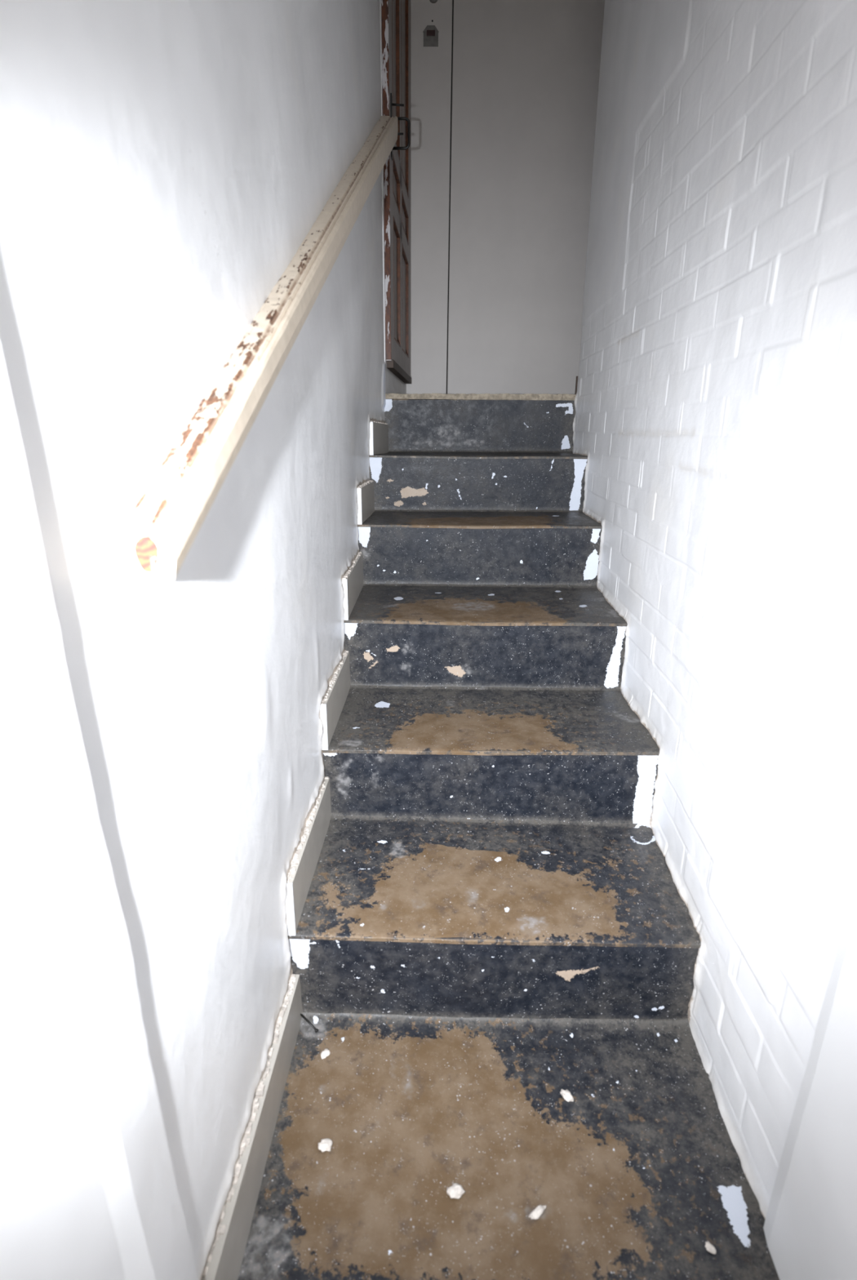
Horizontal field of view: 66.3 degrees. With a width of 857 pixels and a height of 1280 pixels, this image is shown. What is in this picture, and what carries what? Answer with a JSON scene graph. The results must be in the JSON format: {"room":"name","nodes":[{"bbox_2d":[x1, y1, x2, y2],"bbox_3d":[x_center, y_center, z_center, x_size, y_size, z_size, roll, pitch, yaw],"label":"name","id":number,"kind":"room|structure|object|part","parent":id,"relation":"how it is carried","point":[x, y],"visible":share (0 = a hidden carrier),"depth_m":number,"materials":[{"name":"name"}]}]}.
{"room":"stairwell","nodes":[
{"label":"stairwell","id":0,"kind":"room"},
{"bbox_2d":[0,0,386,1279],"bbox_3d":[-0.286,-0.812,0.672,0.205,3.168,3.169,1,18,2],"label":"wall","id":1,"kind":"structure","parent":0,"point":[164,164],"depth_m":0.56,"materials":[{"name":"white paint"}]},
{"bbox_2d":[201,973,302,1279],"bbox_3d":[-0.236,0.691,0.884,0.019,0.124,0.528,1,18,1],"label":"baseboard","id":2,"kind":"structure","parent":1,"relation":"attached to","point":[224,1259],"depth_m":0.87,"materials":[{"name":"beige paint"}]},
{"bbox_2d":[118,115,398,582],"bbox_3d":[-0.176,-0.845,1.285,0.059,1.048,1.964,1,18,2],"label":"handrail","id":3,"kind":"object","parent":1,"relation":"attached to","point":[158,533],"visible":0.95,"depth_m":0.68,"materials":[{"name":"beige paint"}]},
{"bbox_2d":[285,776,331,935],"bbox_3d":[-0.222,0.390,1.231,0.018,0.120,0.338,1,18,2],"label":"baseboard","id":4,"kind":"structure","parent":1,"relation":"attached to","point":[304,861],"depth_m":1.17,"materials":[{"name":"beige paint"}]},
{"bbox_2d":[320,649,350,750],"bbox_3d":[-0.209,0.129,1.483,0.018,0.119,0.325,1,18,2],"label":"baseboard","id":5,"kind":"structure","parent":1,"relation":"attached to","point":[331,706],"depth_m":1.43,"materials":[{"name":"beige paint"}]},
{"bbox_2d":[342,551,363,620],"bbox_3d":[-0.201,-0.148,1.743,0.018,0.116,0.363,1,18,0],"label":"baseboard","id":6,"kind":"structure","parent":1,"relation":"attached to","point":[353,580],"depth_m":1.68,"materials":[{"name":"beige paint"}]},
{"bbox_2d":[356,480,374,524],"bbox_3d":[-0.191,-0.419,1.996,0.018,0.118,0.306,1,18,2],"label":"baseboard","id":7,"kind":"structure","parent":1,"relation":"attached to","point":[365,491],"depth_m":1.94,"materials":[{"name":"beige paint"}]},
{"bbox_2d":[368,420,388,458],"bbox_3d":[-0.168,-0.678,2.221,0.018,0.120,0.307,2,18,5],"label":"baseboard","id":8,"kind":"structure","parent":1,"relation":"attached to","point":[379,432],"depth_m":2.17,"materials":[{"name":"beige paint"}]},
{"bbox_2d":[379,0,406,394],"bbox_3d":[-0.205,-1.930,2.521,0.187,2.180,1.025,1,18,1],"label":"wall","id":9,"kind":"structure","parent":0,"point":[393,384],"depth_m":2.25,"materials":[{"name":"white paint"}]},
{"bbox_2d":[381,0,411,383],"bbox_3d":[-0.085,-2.025,2.477,0.093,1.922,0.955,1,18,2],"label":"panelled door","id":10,"kind":"structure","parent":9,"relation":"in","point":[396,14],"depth_m":2.43,"materials":[{"name":"brown paint"}]},
{"bbox_3d":[-0.121,-1.682,2.150,0.004,0.175,0.030,1,18,2],"label":"handle plate","id":11,"kind":"part","parent":10,"relation":"part of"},
{"bbox_3d":[-0.121,-2.223,2.036,0.013,1.075,0.008,1,18,2],"label":"moulding","id":12,"kind":"part","parent":10,"relation":"part of","materials":[{"name":"red wood"}]},
{"bbox_3d":[-0.129,-1.288,2.338,0.013,0.390,0.008,1,18,2],"label":"moulding","id":13,"kind":"part","parent":10,"relation":"part of","materials":[{"name":"red wood"}]},
{"bbox_3d":[-0.127,-2.262,2.158,0.013,1.075,0.260,1,18,2],"label":"panel","id":14,"kind":"part","parent":10,"relation":"part of","materials":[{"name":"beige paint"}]},
{"bbox_3d":[-0.133,-1.632,2.361,0.013,0.110,0.260,1,18,2],"label":"panel","id":15,"kind":"part","parent":10,"relation":"part of","materials":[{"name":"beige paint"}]},
{"bbox_3d":[-0.135,-1.327,2.460,0.013,0.390,0.260,1,18,2],"label":"panel","id":16,"kind":"part","parent":10,"relation":"part of","materials":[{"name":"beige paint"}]},
{"bbox_3d":[-0.120,-1.682,2.345,0.013,0.008,0.260,1,18,2],"label":"moulding","id":17,"kind":"part","parent":10,"relation":"part of","materials":[{"name":"red wood"}]},
{"bbox_3d":[-0.121,-1.581,2.377,0.013,0.008,0.260,1,18,2],"label":"moulding","id":18,"kind":"part","parent":10,"relation":"part of","materials":[{"name":"red wood"}]},
{"bbox_3d":[-0.122,-1.510,2.400,0.013,0.008,0.260,1,18,2],"label":"moulding","id":19,"kind":"part","parent":10,"relation":"part of","materials":[{"name":"red wood"}]},
{"bbox_3d":[-0.109,-2.301,2.279,0.013,1.075,0.005,1,18,2],"label":"moulding","id":20,"kind":"part","parent":10,"relation":"part of","materials":[{"name":"brown wood"}]},
{"bbox_3d":[-0.115,-1.671,2.483,0.013,0.110,0.005,1,18,2],"label":"moulding","id":21,"kind":"part","parent":10,"relation":"part of","materials":[{"name":"brown wood"}]},
{"bbox_3d":[-0.117,-1.367,2.582,0.013,0.390,0.005,1,18,2],"label":"moulding","id":22,"kind":"part","parent":10,"relation":"part of","materials":[{"name":"brown wood"}]},
{"bbox_3d":[-0.119,-1.783,2.535,0.030,0.070,0.685,1,18,2],"label":"rail","id":23,"kind":"part","parent":10,"relation":"part of","materials":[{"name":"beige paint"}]},
{"bbox_3d":[-0.121,-1.611,2.591,0.030,0.070,0.685,1,18,2],"label":"rail","id":24,"kind":"part","parent":10,"relation":"part of","materials":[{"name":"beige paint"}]},
{"bbox_3d":[-0.125,-1.167,2.735,0.030,0.085,0.685,1,18,2],"label":"rail","id":25,"kind":"part","parent":10,"relation":"part of","materials":[{"name":"beige paint"}]},
{"bbox_3d":[-0.104,-2.332,2.373,0.013,1.075,0.008,1,18,2],"label":"moulding","id":26,"kind":"part","parent":10,"relation":"part of","materials":[{"name":"red wood"}]},
{"bbox_3d":[-0.090,-1.664,2.154,0.061,0.090,0.008,1,18,2],"label":"handle","id":27,"kind":"part","parent":10,"relation":"part of","materials":[{"name":"black metal"}]},
{"bbox_3d":[-0.110,-1.701,2.577,0.013,0.110,0.008,1,18,2],"label":"moulding","id":28,"kind":"part","parent":10,"relation":"part of","materials":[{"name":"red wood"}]},
{"bbox_3d":[-0.109,-2.382,2.528,0.013,1.075,0.330,1,18,2],"label":"panel","id":29,"kind":"part","parent":10,"relation":"part of","materials":[{"name":"beige paint"}]},
{"bbox_3d":[-0.114,-1.752,2.732,0.013,0.110,0.330,1,18,2],"label":"panel","id":30,"kind":"part","parent":10,"relation":"part of","materials":[{"name":"beige paint"}]},
{"bbox_3d":[-0.117,-1.447,2.830,0.013,0.390,0.330,1,18,2],"label":"panel","id":31,"kind":"part","parent":10,"relation":"part of","materials":[{"name":"beige paint"}]},
{"bbox_3d":[-0.104,-1.630,2.771,0.013,0.008,0.330,1,18,2],"label":"moulding","id":32,"kind":"part","parent":10,"relation":"part of","materials":[{"name":"red wood"}]},
{"bbox_3d":[-0.102,-1.801,2.715,0.013,0.008,0.330,1,18,2],"label":"moulding","id":33,"kind":"part","parent":10,"relation":"part of","materials":[{"name":"red wood"}]},
{"bbox_3d":[-0.089,-2.432,2.683,0.013,1.075,0.005,1,18,2],"label":"moulding","id":34,"kind":"part","parent":10,"relation":"part of","materials":[{"name":"brown wood"}]},
{"bbox_3d":[-0.095,-1.802,2.887,0.013,0.110,0.005,1,18,2],"label":"moulding","id":35,"kind":"part","parent":10,"relation":"part of","materials":[{"name":"brown wood"}]},
{"bbox_3d":[-0.098,-1.497,2.986,0.013,0.390,0.005,1,18,2],"label":"moulding","id":36,"kind":"part","parent":10,"relation":"part of","materials":[{"name":"brown wood"}]},
{"bbox_2d":[446,0,453,394],"bbox_3d":[0.574,-2.101,3.072,1.720,2.180,0.080,1,18,1],"label":"wall","id":37,"kind":"structure","parent":0,"point":[452,0],"depth_m":3.04,"materials":[{"name":"grey paint"}]},
{"bbox_2d":[406,0,452,394],"bbox_3d":[-0.090,-2.134,2.972,0.374,2.027,0.066,1,18,1],"label":"door","id":38,"kind":"structure","parent":37,"relation":"in","point":[431,20],"depth_m":2.98,"materials":[{"name":"grey paint"}]},
{"bbox_2d":[447,0,604,394],"bbox_3d":[0.582,-2.128,2.971,0.960,2.027,0.045,1,18,1],"label":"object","id":39,"kind":"structure","parent":37,"relation":"in","point":[526,73],"depth_m":2.98,"materials":[{"name":"grey paint"}]},
{"bbox_2d":[237,1012,779,1279],"bbox_3d":[0.102,0.759,0.899,0.704,0.069,0.528,1,18,1],"label":"floor","id":40,"kind":"structure","parent":0,"point":[633,1175],"depth_m":0.93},
{"bbox_2d":[300,1013,318,1032],"bbox_3d":[-0.205,0.655,1.122,0.042,0.014,0.006,15,23,37],"label":"nail","id":41,"kind":"object","parent":40,"relation":"on","point":[301,1015],"visible":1,"depth_m":1.12,"materials":[{"name":"black metal"}]},
{"bbox_2d":[318,1137,333,1151],"bbox_3d":[-0.148,0.722,0.939,0.021,0.005,0.020,1,18,1],"label":"crumb","id":42,"kind":"object","parent":40,"relation":"on","point":[326,1144],"visible":1,"depth_m":0.94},
{"bbox_2d":[320,1048,330,1058],"bbox_3d":[-0.170,0.678,1.076,0.018,0.004,0.013,-14,23,-38],"label":"crumb","id":43,"kind":"object","parent":40,"relation":"on","point":[326,1052],"visible":1,"depth_m":1.07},
{"bbox_2d":[446,1182,465,1199],"bbox_3d":[0.037,0.742,0.883,0.022,0.006,0.018,-13,22,-36],"label":"crumb","id":44,"kind":"object","parent":40,"relation":"on","point":[456,1190],"visible":1,"depth_m":0.88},
{"bbox_2d":[288,399,701,1018],"bbox_3d":[0.144,-0.101,1.771,0.733,1.097,1.692,1,18,1],"label":"staircase","id":45,"kind":"structure","parent":40,"relation":"on","point":[490,848],"depth_m":1.38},
{"bbox_2d":[385,393,576,399],"bbox_3d":[0.183,-0.867,2.338,0.680,0.021,0.071,1,18,1],"label":"trim","id":46,"kind":"structure","parent":45,"relation":"attached to","point":[388,396],"depth_m":2.31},
{"bbox_2d":[528,1204,546,1219],"bbox_3d":[0.144,0.750,0.861,0.029,0.005,0.012,-11,21,-32],"label":"crumb","id":47,"kind":"object","parent":40,"relation":"on","point":[539,1211],"visible":1,"depth_m":0.86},
{"bbox_2d":[560,1088,573,1102],"bbox_3d":[0.214,0.702,1.012,0.015,0.005,0.024,-12,22,-33],"label":"crumb","id":48,"kind":"object","parent":40,"relation":"on","point":[566,1095],"visible":1,"depth_m":1.01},
{"bbox_2d":[705,1241,716,1254],"bbox_3d":[0.355,0.765,0.825,0.011,0.003,0.014,-16,24,-42],"label":"crumb","id":49,"kind":"object","parent":40,"relation":"on","point":[709,1247],"visible":1,"depth_m":0.82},
{"bbox_2d":[572,0,856,1279],"bbox_3d":[0.521,-0.805,0.656,0.165,3.140,3.164,1,18,1],"label":"wall","id":50,"kind":"structure","parent":0,"point":[715,421],"depth_m":0.95,"materials":[{"name":"white paint"}]},
{"bbox_2d":[574,376,577,394],"bbox_3d":[0.519,-0.887,2.303,0.004,0.073,0.012,1,18,1],"label":"trim","id":51,"kind":"structure","parent":50,"relation":"attached to","point":[576,382],"depth_m":2.30,"materials":[{"name":"brown wood"}]}
]}

